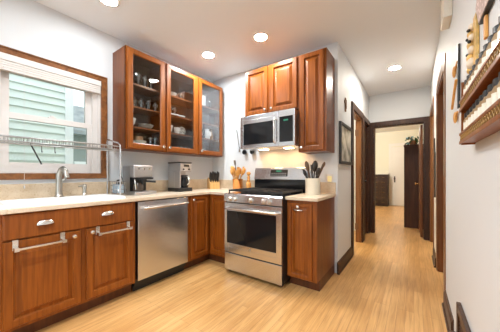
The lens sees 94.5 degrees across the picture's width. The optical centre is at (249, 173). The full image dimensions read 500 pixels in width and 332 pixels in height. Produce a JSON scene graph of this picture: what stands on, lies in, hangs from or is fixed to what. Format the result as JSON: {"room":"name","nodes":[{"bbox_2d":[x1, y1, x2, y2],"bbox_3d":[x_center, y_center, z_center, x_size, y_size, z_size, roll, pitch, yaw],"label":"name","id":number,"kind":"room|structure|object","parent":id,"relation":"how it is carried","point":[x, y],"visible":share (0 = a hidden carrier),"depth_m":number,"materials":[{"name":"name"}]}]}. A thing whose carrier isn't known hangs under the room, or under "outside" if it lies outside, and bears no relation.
{"room":"kitchen","nodes":[
{"label":"kitchen","id":0,"kind":"room"},
{"bbox_2d":[0,0,212,184],"bbox_3d":[-2.164,-0.177,1.676,0.140,2.620,5.425,0,0,35],"label":"wall","id":1,"kind":"structure","parent":0,"point":[32,27],"depth_m":2.25,"materials":[{"name":"white paint"}]},
{"bbox_2d":[0,45,106,179],"bbox_3d":[-1.828,-0.477,2.123,0.170,1.061,0.887,0,0,35],"label":"window","id":2,"kind":"structure","parent":1,"relation":"in","point":[91,169],"depth_m":2.10,"materials":[{"name":"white wood"}]},
{"bbox_2d":[0,52,100,188],"bbox_3d":[-1.772,-0.411,2.083,0.053,1.078,0.765,0,0,35],"label":"window blind","id":3,"kind":"object","parent":2,"relation":"attached to","point":[8,63],"visible":1,"depth_m":2.03,"materials":[{"name":"white plastic"}]},
{"bbox_2d":[0,179,206,199],"bbox_3d":[-1.486,0.173,2.494,0.018,0.172,3.065,0,0,35],"label":"backsplash","id":4,"kind":"structure","parent":1,"relation":"attached to","point":[7,191],"depth_m":2.16,"materials":[{"name":"beige tile"}]},
{"bbox_2d":[113,45,164,152],"bbox_3d":[-1.224,-0.779,2.597,0.328,1.053,0.458,0,0,35],"label":"upper cabinet","id":5,"kind":"object","parent":1,"relation":"attached to","point":[127,60],"visible":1,"depth_m":2.55,"materials":[{"name":"brown wood"}]},
{"bbox_2d":[137,123,153,128],"bbox_3d":[-1.192,-0.528,2.638,0.170,0.050,0.170,0,0,35],"label":"bowl","id":6,"kind":"object","parent":5,"relation":"on","point":[150,126],"visible":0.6,"depth_m":2.58,"materials":[{"name":"beige ceramic"}]},
{"bbox_2d":[133,83,158,96],"bbox_3d":[-1.254,-0.951,2.618,0.239,0.018,0.422,0,0,35],"label":"shelf","id":7,"kind":"object","parent":5,"relation":"attached to","point":[138,90],"depth_m":2.65,"materials":[{"name":"brown wood"}]},
{"bbox_2d":[133,105,158,116],"bbox_3d":[-1.254,-0.711,2.618,0.239,0.018,0.422,0,0,35],"label":"shelf","id":8,"kind":"object","parent":5,"relation":"attached to","point":[137,111],"depth_m":2.66,"materials":[{"name":"brown wood"}]},
{"bbox_2d":[133,126,158,133],"bbox_3d":[-1.254,-0.493,2.618,0.239,0.018,0.422,0,0,35],"label":"shelf","id":9,"kind":"object","parent":5,"relation":"attached to","point":[136,130],"depth_m":2.67,"materials":[{"name":"brown wood"}]},
{"bbox_2d":[148,77,153,88],"bbox_3d":[-1.131,-1.025,2.638,0.060,0.130,0.060,0,0,35],"label":"drinking glass","id":10,"kind":"object","parent":5,"relation":"on","point":[152,77],"visible":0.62,"depth_m":2.65,"materials":[{"name":"glass"}]},
{"bbox_2d":[156,63,222,157],"bbox_3d":[-0.804,-0.779,3.188,0.328,1.053,0.993,0,0,35],"label":"upper cabinet","id":11,"kind":"object","parent":1,"relation":"attached to","point":[191,107],"visible":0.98,"depth_m":3.20,"materials":[{"name":"brown wood"}]},
{"bbox_2d":[174,127,179,133],"bbox_3d":[-0.918,-0.540,2.927,0.095,0.075,0.080,0,0,1],"label":"coffee cup","id":12,"kind":"object","parent":11,"relation":"on","point":[176,129],"visible":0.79,"depth_m":2.90,"materials":[{"name":"white ceramic"}]},
{"bbox_2d":[180,127,185,133],"bbox_3d":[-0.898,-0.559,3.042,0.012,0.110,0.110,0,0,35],"label":"cup","id":13,"kind":"object","parent":11,"relation":"on","point":[182,129],"visible":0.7,"depth_m":3.05,"materials":[{"name":"white ceramic"}]},
{"bbox_2d":[171,95,218,113],"bbox_3d":[-0.834,-0.951,3.209,0.239,0.018,0.957,0,0,35],"label":"shelf","id":14,"kind":"object","parent":11,"relation":"attached to","point":[178,102],"depth_m":3.20,"materials":[{"name":"brown wood"}]},
{"bbox_2d":[171,115,218,128],"bbox_3d":[-0.834,-0.711,3.209,0.239,0.018,0.957,0,0,35],"label":"shelf","id":15,"kind":"object","parent":11,"relation":"attached to","point":[177,120],"depth_m":3.18,"materials":[{"name":"brown wood"}]},
{"bbox_2d":[171,132,218,142],"bbox_3d":[-0.834,-0.493,3.209,0.239,0.018,0.957,0,0,35],"label":"shelf","id":16,"kind":"object","parent":11,"relation":"attached to","point":[174,136],"depth_m":3.20,"materials":[{"name":"brown wood"}]},
{"bbox_2d":[205,129,210,138],"bbox_3d":[-0.625,-0.578,3.358,0.110,0.150,0.124,0,0,-17],"label":"teapot","id":17,"kind":"object","parent":11,"relation":"on","point":[207,132],"visible":0.73,"depth_m":3.33,"materials":[{"name":"white ceramic"}]},
{"bbox_2d":[34,0,440,132],"bbox_3d":[1.538,-1.548,3.201,5.400,0.120,12.500,0,0,35],"label":"ceiling","id":18,"kind":"structure","parent":0,"point":[375,36],"depth_m":2.40,"materials":[{"name":"white paint"}]},
{"bbox_2d":[99,0,119,6],"bbox_3d":[-1.209,-1.483,1.976,0.176,0.008,0.176,0,0,35],"label":"recessed light","id":19,"kind":"object","parent":18,"relation":"in","point":[111,3],"visible":1,"depth_m":2.00,"materials":[{"name":"white ceramic"}]},
{"bbox_2d":[201,51,214,58],"bbox_3d":[-0.523,-1.483,2.898,0.176,0.008,0.176,0,0,35],"label":"recessed light","id":20,"kind":"object","parent":18,"relation":"in","point":[207,54],"visible":1,"depth_m":2.88,"materials":[{"name":"white ceramic"}]},
{"bbox_2d":[253,32,268,41],"bbox_3d":[0.117,-1.483,2.515,0.176,0.008,0.176,0,0,35],"label":"recessed light","id":21,"kind":"object","parent":18,"relation":"in","point":[259,36],"visible":1,"depth_m":2.50,"materials":[{"name":"white ceramic"}]},
{"bbox_2d":[387,65,401,70],"bbox_3d":[2.035,-1.483,3.252,0.176,0.008,0.176,0,0,35],"label":"recessed light","id":22,"kind":"object","parent":18,"relation":"in","point":[395,67],"visible":1,"depth_m":3.25,"materials":[{"name":"white ceramic"}]},
{"bbox_2d":[36,205,446,331],"bbox_3d":[1.538,1.192,3.201,5.400,0.120,12.500,0,0,35],"label":"floor","id":23,"kind":"structure","parent":0,"point":[391,282],"depth_m":2.04,"materials":[{"name":"brown wood"}]},
{"bbox_2d":[0,202,134,331],"bbox_3d":[-1.529,0.697,1.944,0.576,0.872,0.888,0,0,35],"label":"base cabinet","id":24,"kind":"object","parent":23,"relation":"on","point":[42,287],"visible":0.99,"depth_m":1.71,"materials":[{"name":"brown wood"}]},
{"bbox_2d":[12,232,66,252],"bbox_3d":[-1.433,0.468,1.587,0.054,0.067,0.276,0,0,35],"label":"towel bar","id":25,"kind":"object","parent":24,"relation":"attached to","point":[15,248],"visible":1,"depth_m":1.55,"materials":[{"name":"silver metal"}]},
{"bbox_2d":[96,221,132,235],"bbox_3d":[-1.155,0.468,1.979,0.054,0.067,0.276,0,0,35],"label":"towel bar","id":26,"kind":"object","parent":24,"relation":"attached to","point":[129,227],"visible":1,"depth_m":1.94,"materials":[{"name":"silver metal"}]},
{"bbox_2d":[132,196,188,290],"bbox_3d":[-1.080,0.698,2.550,0.594,0.869,0.597,0,0,35],"label":"dishwasher","id":27,"kind":"object","parent":23,"relation":"on","point":[161,225],"visible":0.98,"depth_m":2.36,"materials":[{"name":"silver metal"}]},
{"bbox_2d":[184,194,225,268],"bbox_3d":[-0.523,0.697,3.109,0.856,0.872,0.937,0,0,35],"label":"base cabinet","id":28,"kind":"object","parent":23,"relation":"on","point":[206,213],"visible":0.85,"depth_m":2.83,"materials":[{"name":"brown wood"}]},
{"bbox_2d":[0,188,235,214],"bbox_3d":[-1.137,0.243,2.234,0.848,0.032,3.045,0,0,35],"label":"countertop","id":29,"kind":"structure","parent":28,"relation":"on","point":[202,191],"depth_m":2.08,"materials":[{"name":"beige stone"}]},
{"bbox_2d":[0,134,120,194],"bbox_3d":[-1.706,-0.067,1.856,0.293,0.580,1.165,0,0,35],"label":"dish rack","id":30,"kind":"object","parent":29,"relation":"on","point":[32,143],"visible":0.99,"depth_m":1.96,"materials":[{"name":"silver metal"}]},
{"bbox_2d":[0,134,119,151],"bbox_3d":[-1.709,-0.255,1.858,0.280,0.094,1.150,0,0,35],"label":"shelf","id":31,"kind":"object","parent":30,"relation":"attached to","point":[33,143],"depth_m":1.90,"materials":[{"name":"silver metal"}]},
{"bbox_2d":[54,166,69,196],"bbox_3d":[-1.656,0.070,2.043,0.129,0.273,0.073,0,0,-4],"label":"faucet","id":32,"kind":"object","parent":29,"relation":"on","point":[63,170],"visible":1,"depth_m":2.02,"materials":[{"name":"silver metal"}]},
{"bbox_2d":[0,194,125,208],"bbox_3d":[-1.549,0.298,1.929,0.440,0.188,0.810,0,0,35],"label":"sink","id":33,"kind":"object","parent":29,"relation":"in","point":[12,203],"visible":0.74,"depth_m":1.86,"materials":[{"name":"white ceramic"}]},
{"bbox_2d":[78,184,86,194],"bbox_3d":[-1.595,0.153,2.201,0.046,0.106,0.076,0,0,35],"label":"soap dispenser","id":34,"kind":"object","parent":33,"relation":"on","point":[84,186],"visible":0.96,"depth_m":2.20,"materials":[{"name":"silver metal"}]},
{"bbox_2d":[111,181,124,194],"bbox_3d":[-1.345,0.152,2.354,0.144,0.145,0.078,0,0,35],"label":"utensil caddy","id":35,"kind":"object","parent":29,"relation":"on","point":[115,187],"visible":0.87,"depth_m":2.32,"materials":[{"name":"silver metal"}]},
{"bbox_2d":[119,165,156,194],"bbox_3d":[-1.212,0.070,2.512,0.310,0.315,0.298,0,0,35],"label":"espresso machine","id":36,"kind":"object","parent":29,"relation":"on","point":[135,177],"visible":0.98,"depth_m":2.46,"materials":[{"name":"silver metal"}]},
{"bbox_2d":[133,183,142,191],"bbox_3d":[-1.200,0.148,2.472,0.104,0.085,0.104,0,0,35],"label":"coffee pot","id":37,"kind":"object","parent":36,"relation":"on","point":[137,187],"depth_m":2.43,"materials":[{"name":"clear glass"}]},
{"bbox_2d":[168,162,191,191],"bbox_3d":[-0.900,0.042,2.988,0.279,0.372,0.192,0,0,35],"label":"coffee maker","id":38,"kind":"object","parent":29,"relation":"on","point":[178,181],"visible":1,"depth_m":2.93,"materials":[{"name":"silver plastic"}]},
{"bbox_2d":[207,178,219,188],"bbox_3d":[-0.546,0.146,3.452,0.150,0.163,0.160,0,0,-25],"label":"knife block","id":39,"kind":"object","parent":29,"relation":"on","point":[210,185],"visible":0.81,"depth_m":3.39,"materials":[{"name":"brown wood"}]},
{"bbox_2d":[232,179,242,188],"bbox_3d":[-0.176,0.152,3.284,0.152,0.150,0.152,0,0,35],"label":"utensil crock","id":40,"kind":"object","parent":29,"relation":"on","point":[237,183],"visible":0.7,"depth_m":3.22,"materials":[{"name":"orange metal"}]},
{"bbox_2d":[246,172,250,187],"bbox_3d":[-0.019,0.101,3.172,0.079,0.254,0.079,0,0,35],"label":"pepper mill","id":41,"kind":"object","parent":29,"relation":"on","point":[248,184],"visible":0.86,"depth_m":3.15,"materials":[{"name":"brown wood"}]},
{"bbox_2d":[223,167,307,286],"bbox_3d":[0.185,0.530,2.710,0.743,1.205,0.738,0,0,35],"label":"range","id":42,"kind":"object","parent":23,"relation":"on","point":[255,217],"visible":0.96,"depth_m":2.46,"materials":[{"name":"silver metal"}]},
{"bbox_2d":[230,192,304,199],"bbox_3d":[0.207,0.242,2.741,0.743,0.030,0.651,0,0,35],"label":"cooktop","id":43,"kind":"object","parent":42,"relation":"in","point":[282,196],"depth_m":2.49,"materials":[{"name":"black glass"}]},
{"bbox_2d":[287,197,334,291],"bbox_3d":[0.655,0.697,2.459,0.305,0.872,0.639,0,0,35],"label":"base cabinet","id":44,"kind":"object","parent":23,"relation":"on","point":[310,225],"visible":0.99,"depth_m":2.26,"materials":[{"name":"brown wood"}]},
{"bbox_2d":[285,193,335,201],"bbox_3d":[0.659,0.243,2.448,0.325,0.032,0.615,0,0,35],"label":"countertop","id":45,"kind":"structure","parent":44,"relation":"on","point":[300,197],"depth_m":2.28,"materials":[{"name":"beige stone"}]},
{"bbox_2d":[305,178,320,194],"bbox_3d":[0.687,0.140,2.530,0.166,0.176,0.166,0,0,35],"label":"utensil canister","id":46,"kind":"object","parent":45,"relation":"on","point":[312,185],"visible":0.98,"depth_m":2.46,"materials":[{"name":"beige ceramic"}]},
{"bbox_2d":[305,161,310,177],"bbox_3d":[0.648,0.033,2.530,0.099,0.342,0.066,0,0,35],"label":"serving spoon","id":47,"kind":"object","parent":46,"relation":"in","point":[307,167],"visible":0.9,"depth_m":2.52,"materials":[{"name":"brown wood"}]},
{"bbox_2d":[312,160,317,177],"bbox_3d":[0.696,0.032,2.494,0.070,0.343,0.065,0,0,35],"label":"serving spoon","id":48,"kind":"object","parent":46,"relation":"in","point":[315,163],"visible":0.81,"depth_m":2.47,"materials":[{"name":"grey"}]},
{"bbox_2d":[375,173,388,205],"bbox_3d":[4.625,0.565,8.193,0.520,1.135,0.444,0,0,35],"label":"dresser","id":49,"kind":"object","parent":23,"relation":"on","point":[381,179],"visible":0.75,"depth_m":8.02,"materials":[{"name":"brown wood"}]},
{"bbox_2d":[404,144,418,228],"bbox_3d":[3.831,0.268,4.781,1.068,1.730,0.568,0,0,35],"label":"wardrobe","id":50,"kind":"object","parent":23,"relation":"on","point":[411,152],"visible":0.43,"depth_m":4.79,"materials":[{"name":"brown wood"}]},
{"bbox_2d":[405,136,418,144],"bbox_3d":[3.458,-0.695,4.871,0.358,0.198,0.234,0,0,35],"label":"potted plant","id":51,"kind":"object","parent":50,"relation":"on","point":[412,141],"visible":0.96,"depth_m":4.86,"materials":[{"name":"green plant"}]},
{"bbox_2d":[213,42,339,272],"bbox_3d":[0.228,-0.177,3.230,1.960,2.620,0.120,0,0,35],"label":"wall","id":52,"kind":"structure","parent":0,"point":[233,86],"depth_m":3.21,"materials":[{"name":"white paint"}]},
{"bbox_2d":[219,180,254,188],"bbox_3d":[-0.251,0.178,3.486,0.847,0.162,0.018,0,0,35],"label":"backsplash","id":53,"kind":"structure","parent":52,"relation":"attached to","point":[223,183],"depth_m":3.51,"materials":[{"name":"beige tile"}]},
{"bbox_2d":[245,56,298,116],"bbox_3d":[0.310,-1.013,2.882,0.737,0.585,0.350,0,0,35],"label":"upper cabinet","id":54,"kind":"object","parent":52,"relation":"attached to","point":[273,87],"visible":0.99,"depth_m":2.74,"materials":[{"name":"brown wood"}]},
{"bbox_2d":[240,108,298,151],"bbox_3d":[0.284,-0.501,2.830,0.735,0.399,0.457,0,0,35],"label":"microwave","id":55,"kind":"object","parent":54,"relation":"attached to","point":[277,130],"visible":0.98,"depth_m":2.66,"materials":[{"name":"silver metal"}]},
{"bbox_2d":[299,47,334,153],"bbox_3d":[0.738,-0.770,2.578,0.308,1.071,0.350,0,0,35],"label":"upper cabinet","id":56,"kind":"object","parent":52,"relation":"attached to","point":[316,68],"visible":1,"depth_m":2.47,"materials":[{"name":"brown wood"}]},
{"bbox_2d":[320,182,335,193],"bbox_3d":[0.841,0.181,2.710,0.318,0.157,0.018,0,0,35],"label":"backsplash","id":57,"kind":"structure","parent":52,"relation":"attached to","point":[325,187],"depth_m":2.65,"materials":[{"name":"beige tile"}]},
{"bbox_2d":[326,174,333,181],"bbox_3d":[0.915,0.068,2.652,0.080,0.120,0.024,0,0,35],"label":"wall outlet","id":58,"kind":"object","parent":52,"relation":"attached to","point":[329,177],"visible":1,"depth_m":2.64,"materials":[{"name":"white plastic"}]},
{"bbox_2d":[340,47,368,258],"bbox_3d":[1.642,-0.177,3.602,0.085,2.620,2.125,0,0,35],"label":"wall","id":59,"kind":"structure","parent":0,"point":[351,87],"depth_m":3.00,"materials":[{"name":"white paint"}]},
{"bbox_2d":[337,247,352,274],"bbox_3d":[1.192,1.067,2.870,0.028,0.132,0.710,0,0,35],"label":"baseboard","id":60,"kind":"structure","parent":59,"relation":"attached to","point":[342,263],"depth_m":2.81,"materials":[{"name":"brown wood"}]},
{"bbox_2d":[339,121,352,164],"bbox_3d":[1.206,-0.357,2.891,0.025,0.490,0.600,0,0,35],"label":"picture frame","id":61,"kind":"object","parent":59,"relation":"attached to","point":[345,132],"visible":1,"depth_m":2.86,"materials":[{"name":"black paint"}]},
{"bbox_2d":[342,126,350,161],"bbox_3d":[1.201,-0.357,2.894,0.010,0.420,0.530,0,0,35],"label":"print","id":62,"kind":"object","parent":61,"relation":"attached to","point":[346,131],"depth_m":2.90},
{"bbox_2d":[351,101,363,254],"bbox_3d":[1.641,0.071,3.508,0.022,2.124,0.850,0,0,35],"label":"trim","id":63,"kind":"structure","parent":59,"relation":"attached to","point":[354,108],"depth_m":3.47,"materials":[{"name":"brown wood"}]},
{"bbox_2d":[354,112,360,242],"bbox_3d":[1.597,0.117,3.539,0.085,2.030,0.680,0,0,35],"label":"door","id":64,"kind":"structure","parent":59,"relation":"attached to","point":[357,118],"depth_m":3.80,"materials":[{"name":"orange wood"}]},
{"bbox_2d":[365,127,365,233],"bbox_3d":[2.073,0.125,4.164,0.106,1.995,0.484,0,0,35],"label":"door","id":65,"kind":"structure","parent":59,"relation":"in","point":[365,127],"depth_m":4.25,"materials":[{"name":"brown wood"}]},
{"bbox_2d":[364,116,369,239],"bbox_3d":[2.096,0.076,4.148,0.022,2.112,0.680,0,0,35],"label":"trim","id":66,"kind":"structure","parent":59,"relation":"attached to","point":[366,120],"depth_m":4.36,"materials":[{"name":"brown wood"}]},
{"bbox_2d":[354,86,429,229],"bbox_3d":[2.413,-0.177,4.432,5.200,2.620,0.120,0,0,35],"label":"wall","id":67,"kind":"structure","parent":0,"point":[415,102],"depth_m":4.18,"materials":[{"name":"white paint"}]},
{"bbox_2d":[370,116,429,240],"bbox_3d":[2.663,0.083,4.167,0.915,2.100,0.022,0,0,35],"label":"trim","id":68,"kind":"structure","parent":67,"relation":"attached to","point":[426,120],"depth_m":3.94,"materials":[{"name":"brown wood"}]},
{"bbox_2d":[415,125,422,236],"bbox_3d":[3.196,0.133,4.383,0.106,1.980,0.700,0,0,34],"label":"door","id":69,"kind":"structure","parent":67,"relation":"in","point":[420,183],"depth_m":4.08,"materials":[{"name":"brown wood"}]},
{"bbox_2d":[375,129,418,205],"bbox_3d":[5.106,-0.177,8.222,5.200,2.620,0.120,0,0,35],"label":"wall","id":70,"kind":"structure","parent":0,"point":[383,139],"depth_m":8.29,"materials":[{"name":"beige paint"}]},
{"bbox_2d":[392,147,403,205],"bbox_3d":[5.299,0.097,7.938,0.715,2.048,0.116,0,0,35],"label":"door","id":71,"kind":"structure","parent":70,"relation":"in","point":[397,152],"depth_m":8.05,"materials":[{"name":"white paint"}]},
{"bbox_2d":[389,142,418,204],"bbox_3d":[5.497,0.037,7.853,1.335,2.190,0.030,0,0,35],"label":"trim","id":72,"kind":"structure","parent":70,"relation":"attached to","point":[393,144],"depth_m":8.20,"materials":[{"name":"white paint"}]},
{"bbox_2d":[430,0,499,331],"bbox_3d":[0.896,-0.177,0.805,0.155,2.620,7.550,0,0,35],"label":"wall","id":73,"kind":"structure","parent":0,"point":[472,171],"depth_m":1.11,"materials":[{"name":"white paint"}]},
{"bbox_2d":[430,96,433,246],"bbox_3d":[2.819,0.083,3.481,0.120,2.100,0.780,0,0,35],"label":"trim","id":74,"kind":"structure","parent":73,"relation":"attached to","point":[431,115],"depth_m":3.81,"materials":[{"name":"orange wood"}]},
{"bbox_2d":[432,247,435,267],"bbox_3d":[2.356,1.067,2.957,0.028,0.132,0.450,0,0,35],"label":"baseboard","id":75,"kind":"structure","parent":73,"relation":"attached to","point":[434,252],"depth_m":2.88,"materials":[{"name":"brown wood"}]},
{"bbox_2d":[434,138,435,196],"bbox_3d":[2.346,-0.072,2.933,0.014,0.750,0.070,0,0,35],"label":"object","id":76,"kind":"object","parent":73,"relation":"hanging from","point":[434,138],"visible":1,"depth_m":2.91,"materials":[{"name":"brown paint"}]},
{"bbox_2d":[436,53,445,291],"bbox_3d":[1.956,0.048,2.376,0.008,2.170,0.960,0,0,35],"label":"trim","id":77,"kind":"structure","parent":73,"relation":"attached to","point":[443,66],"depth_m":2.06,"materials":[{"name":"brown wood"}]},
{"bbox_2d":[440,0,451,30],"bbox_3d":[1.455,-1.272,1.714,0.055,0.310,0.220,0,0,35],"label":"door chime","id":78,"kind":"object","parent":73,"relation":"attached to","point":[446,5],"visible":1,"depth_m":1.66,"materials":[{"name":"white paint"}]},
{"bbox_2d":[442,290,453,331],"bbox_3d":[1.525,1.067,1.787,0.028,0.132,0.500,0,0,35],"label":"baseboard","id":79,"kind":"structure","parent":73,"relation":"attached to","point":[449,320],"depth_m":1.75,"materials":[{"name":"brown wood"}]},
{"bbox_2d":[451,43,459,122],"bbox_3d":[1.266,-0.537,1.423,0.027,0.451,0.194,0,0,35],"label":"peg rack","id":80,"kind":"object","parent":73,"relation":"attached to","point":[457,65],"visible":0.99,"depth_m":1.37,"materials":[{"name":"black paint"}]},
{"bbox_2d":[450,302,470,331],"bbox_3d":[1.060,0.900,1.136,0.030,0.305,0.920,0,0,35],"label":"baseboard","id":81,"kind":"structure","parent":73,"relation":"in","point":[462,325],"depth_m":1.25,"materials":[{"name":"brown wood"}]},
{"bbox_2d":[459,319,462,331],"bbox_3d":[1.008,0.888,1.050,0.010,0.174,0.630,0,0,35],"label":"grille","id":82,"kind":"object","parent":81,"relation":"attached to","point":[460,325],"depth_m":1.27,"materials":[{"name":"brown wood"}]},
{"bbox_2d":[459,38,499,144],"bbox_3d":[0.778,-0.271,0.760,0.053,0.283,0.700,0,0,35],"label":"spice rack","id":83,"kind":"object","parent":73,"relation":"attached to","point":[492,126],"visible":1,"depth_m":0.73,"materials":[{"name":"brown wood"}]},
{"bbox_2d":[463,113,466,129],"bbox_3d":[0.960,-0.205,1.008,0.042,0.119,0.042,0,0,35],"label":"spice jar","id":84,"kind":"object","parent":83,"relation":"on","point":[465,116],"visible":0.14,"depth_m":1.01,"materials":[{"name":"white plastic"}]},
{"bbox_2d":[466,110,469,135],"bbox_3d":[0.927,-0.205,0.962,0.042,0.119,0.042,0,0,35],"label":"spice jar","id":85,"kind":"object","parent":83,"relation":"on","point":[467,111],"visible":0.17,"depth_m":0.96,"materials":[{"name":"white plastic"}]},
{"bbox_2d":[468,107,471,130],"bbox_3d":[0.894,-0.205,0.916,0.042,0.119,0.042,0,0,35],"label":"spice jar","id":86,"kind":"object","parent":83,"relation":"on","point":[470,108],"visible":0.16,"depth_m":0.92,"materials":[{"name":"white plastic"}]},
{"bbox_2d":[468,70,471,86],"bbox_3d":[0.894,-0.351,0.916,0.042,0.119,0.042,0,0,35],"label":"spice jar","id":87,"kind":"object","parent":83,"relation":"on","point":[470,71],"visible":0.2,"depth_m":0.92,"materials":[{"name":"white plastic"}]},
{"bbox_2d":[471,103,475,128],"bbox_3d":[0.862,-0.205,0.870,0.042,0.119,0.042,0,0,35],"label":"spice jar","id":88,"kind":"object","parent":83,"relation":"on","point":[473,104],"visible":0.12,"depth_m":0.87,"materials":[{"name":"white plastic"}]},
{"bbox_2d":[471,64,475,86],"bbox_3d":[0.862,-0.351,0.870,0.042,0.119,0.042,0,0,35],"label":"spice jar","id":89,"kind":"object","parent":83,"relation":"on","point":[473,66],"visible":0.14,"depth_m":0.87,"materials":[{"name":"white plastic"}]},
{"bbox_2d":[474,58,478,76],"bbox_3d":[0.829,-0.351,0.824,0.042,0.119,0.042,0,0,35],"label":"spice jar","id":90,"kind":"object","parent":83,"relation":"on","point":[477,59],"visible":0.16,"depth_m":0.83,"materials":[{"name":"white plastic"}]},
{"bbox_2d":[474,99,479,130],"bbox_3d":[0.829,-0.205,0.824,0.042,0.119,0.042,0,0,35],"label":"spice jar","id":91,"kind":"object","parent":83,"relation":"on","point":[477,102],"visible":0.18,"depth_m":0.83,"materials":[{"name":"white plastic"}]},
{"bbox_2d":[478,94,482,126],"bbox_3d":[0.796,-0.205,0.778,0.042,0.119,0.042,0,0,35],"label":"spice jar","id":92,"kind":"object","parent":83,"relation":"on","point":[480,96],"visible":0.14,"depth_m":0.78,"materials":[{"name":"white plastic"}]},
{"bbox_2d":[478,51,482,79],"bbox_3d":[0.796,-0.351,0.778,0.042,0.119,0.042,0,0,35],"label":"spice jar","id":93,"kind":"object","parent":83,"relation":"on","point":[481,52],"visible":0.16,"depth_m":0.78,"materials":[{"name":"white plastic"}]},
{"bbox_2d":[462,62,499,110],"bbox_3d":[0.781,-0.286,0.758,0.046,0.010,0.676,0,0,35],"label":"shelf","id":94,"kind":"object","parent":83,"relation":"attached to","point":[492,70],"depth_m":0.74,"materials":[{"name":"brown wood"}]},
{"bbox_2d":[464,120,499,142],"bbox_3d":[0.781,-0.141,0.758,0.046,0.010,0.676,0,0,35],"label":"shelf","id":95,"kind":"object","parent":83,"relation":"attached to","point":[490,127],"depth_m":0.76,"materials":[{"name":"brown wood"}]},
{"bbox_2d":[482,90,487,123],"bbox_3d":[0.764,-0.205,0.732,0.042,0.119,0.042,0,0,35],"label":"spice jar","id":96,"kind":"object","parent":83,"relation":"on","point":[485,93],"visible":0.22,"depth_m":0.73,"materials":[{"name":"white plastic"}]},
{"bbox_2d":[482,43,487,73],"bbox_3d":[0.764,-0.351,0.732,0.042,0.119,0.042,0,0,35],"label":"spice jar","id":97,"kind":"object","parent":83,"relation":"on","point":[485,45],"visible":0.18,"depth_m":0.73,"materials":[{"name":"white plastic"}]},
{"bbox_2d":[486,84,492,120],"bbox_3d":[0.731,-0.205,0.686,0.042,0.119,0.042,0,0,35],"label":"spice jar","id":98,"kind":"object","parent":83,"relation":"on","point":[489,87],"visible":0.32,"depth_m":0.69,"materials":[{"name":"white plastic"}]},
{"bbox_2d":[486,35,492,68],"bbox_3d":[0.731,-0.351,0.686,0.042,0.119,0.042,0,0,35],"label":"spice jar","id":99,"kind":"object","parent":83,"relation":"on","point":[488,49],"visible":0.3,"depth_m":0.69,"materials":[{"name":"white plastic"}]},
{"bbox_2d":[491,77,498,116],"bbox_3d":[0.698,-0.205,0.640,0.042,0.119,0.042,0,0,35],"label":"spice jar","id":100,"kind":"object","parent":83,"relation":"on","point":[495,81],"visible":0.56,"depth_m":0.64,"materials":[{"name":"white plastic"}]},
{"bbox_2d":[491,24,498,61],"bbox_3d":[0.698,-0.351,0.640,0.042,0.119,0.042,0,0,35],"label":"spice jar","id":101,"kind":"object","parent":83,"relation":"on","point":[494,29],"visible":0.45,"depth_m":0.64,"materials":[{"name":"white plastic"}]},
{"bbox_2d":[497,72,499,113],"bbox_3d":[0.665,-0.205,0.594,0.042,0.119,0.042,0,0,35],"label":"spice jar","id":102,"kind":"object","parent":83,"relation":"on","point":[498,85],"visible":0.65,"depth_m":0.60,"materials":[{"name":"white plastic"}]},
{"bbox_2d":[497,16,499,52],"bbox_3d":[0.665,-0.351,0.594,0.042,0.119,0.042,0,0,35],"label":"spice jar","id":103,"kind":"object","parent":83,"relation":"on","point":[498,29],"visible":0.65,"depth_m":0.60,"materials":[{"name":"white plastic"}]},
{"bbox_2d":[476,0,494,39],"bbox_3d":[0.874,-0.640,0.862,0.016,0.285,0.212,0,0,35],"label":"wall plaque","id":104,"kind":"object","parent":73,"relation":"attached to","point":[483,7],"visible":0.98,"depth_m":0.85,"materials":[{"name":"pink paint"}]},
{"bbox_3d":[-1.244,-0.333,2.565,0.170,0.022,0.170,0,0,35],"label":"plate","id":105,"kind":"object","parent":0,"visible":0},
{"bbox_3d":[-1.244,-0.350,2.565,0.170,0.022,0.170,0,0,35],"label":"plate","id":106,"kind":"object","parent":105,"relation":"on","visible":0},
{"bbox_2d":[133,136,142,139],"bbox_3d":[-1.244,-0.386,2.565,0.110,0.045,0.110,0,0,35],"label":"ramekin","id":107,"kind":"object","parent":106,"relation":"on","point":[134,137],"visible":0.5,"depth_m":2.52,"materials":[{"name":"brown ceramic"}]},
{"label":"outside","id":108,"kind":"structure","parent":0,"visible":0},
{"bbox_3d":[-6.274,2.383,5.685,11.185,0.100,18.000,0,0,35],"label":"ground","id":109,"kind":"structure","parent":108,"visible":0},
{"bbox_2d":[9,73,72,163],"bbox_3d":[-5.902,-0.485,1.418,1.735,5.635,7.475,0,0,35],"label":"house","id":110,"kind":"structure","parent":109,"relation":"on","point":[28,96],"depth_m":3.61,"materials":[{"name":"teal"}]},
{"bbox_2d":[73,105,85,163],"bbox_3d":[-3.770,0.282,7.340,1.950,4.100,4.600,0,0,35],"label":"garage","id":111,"kind":"structure","parent":109,"relation":"on","point":[79,134],"depth_m":5.61,"materials":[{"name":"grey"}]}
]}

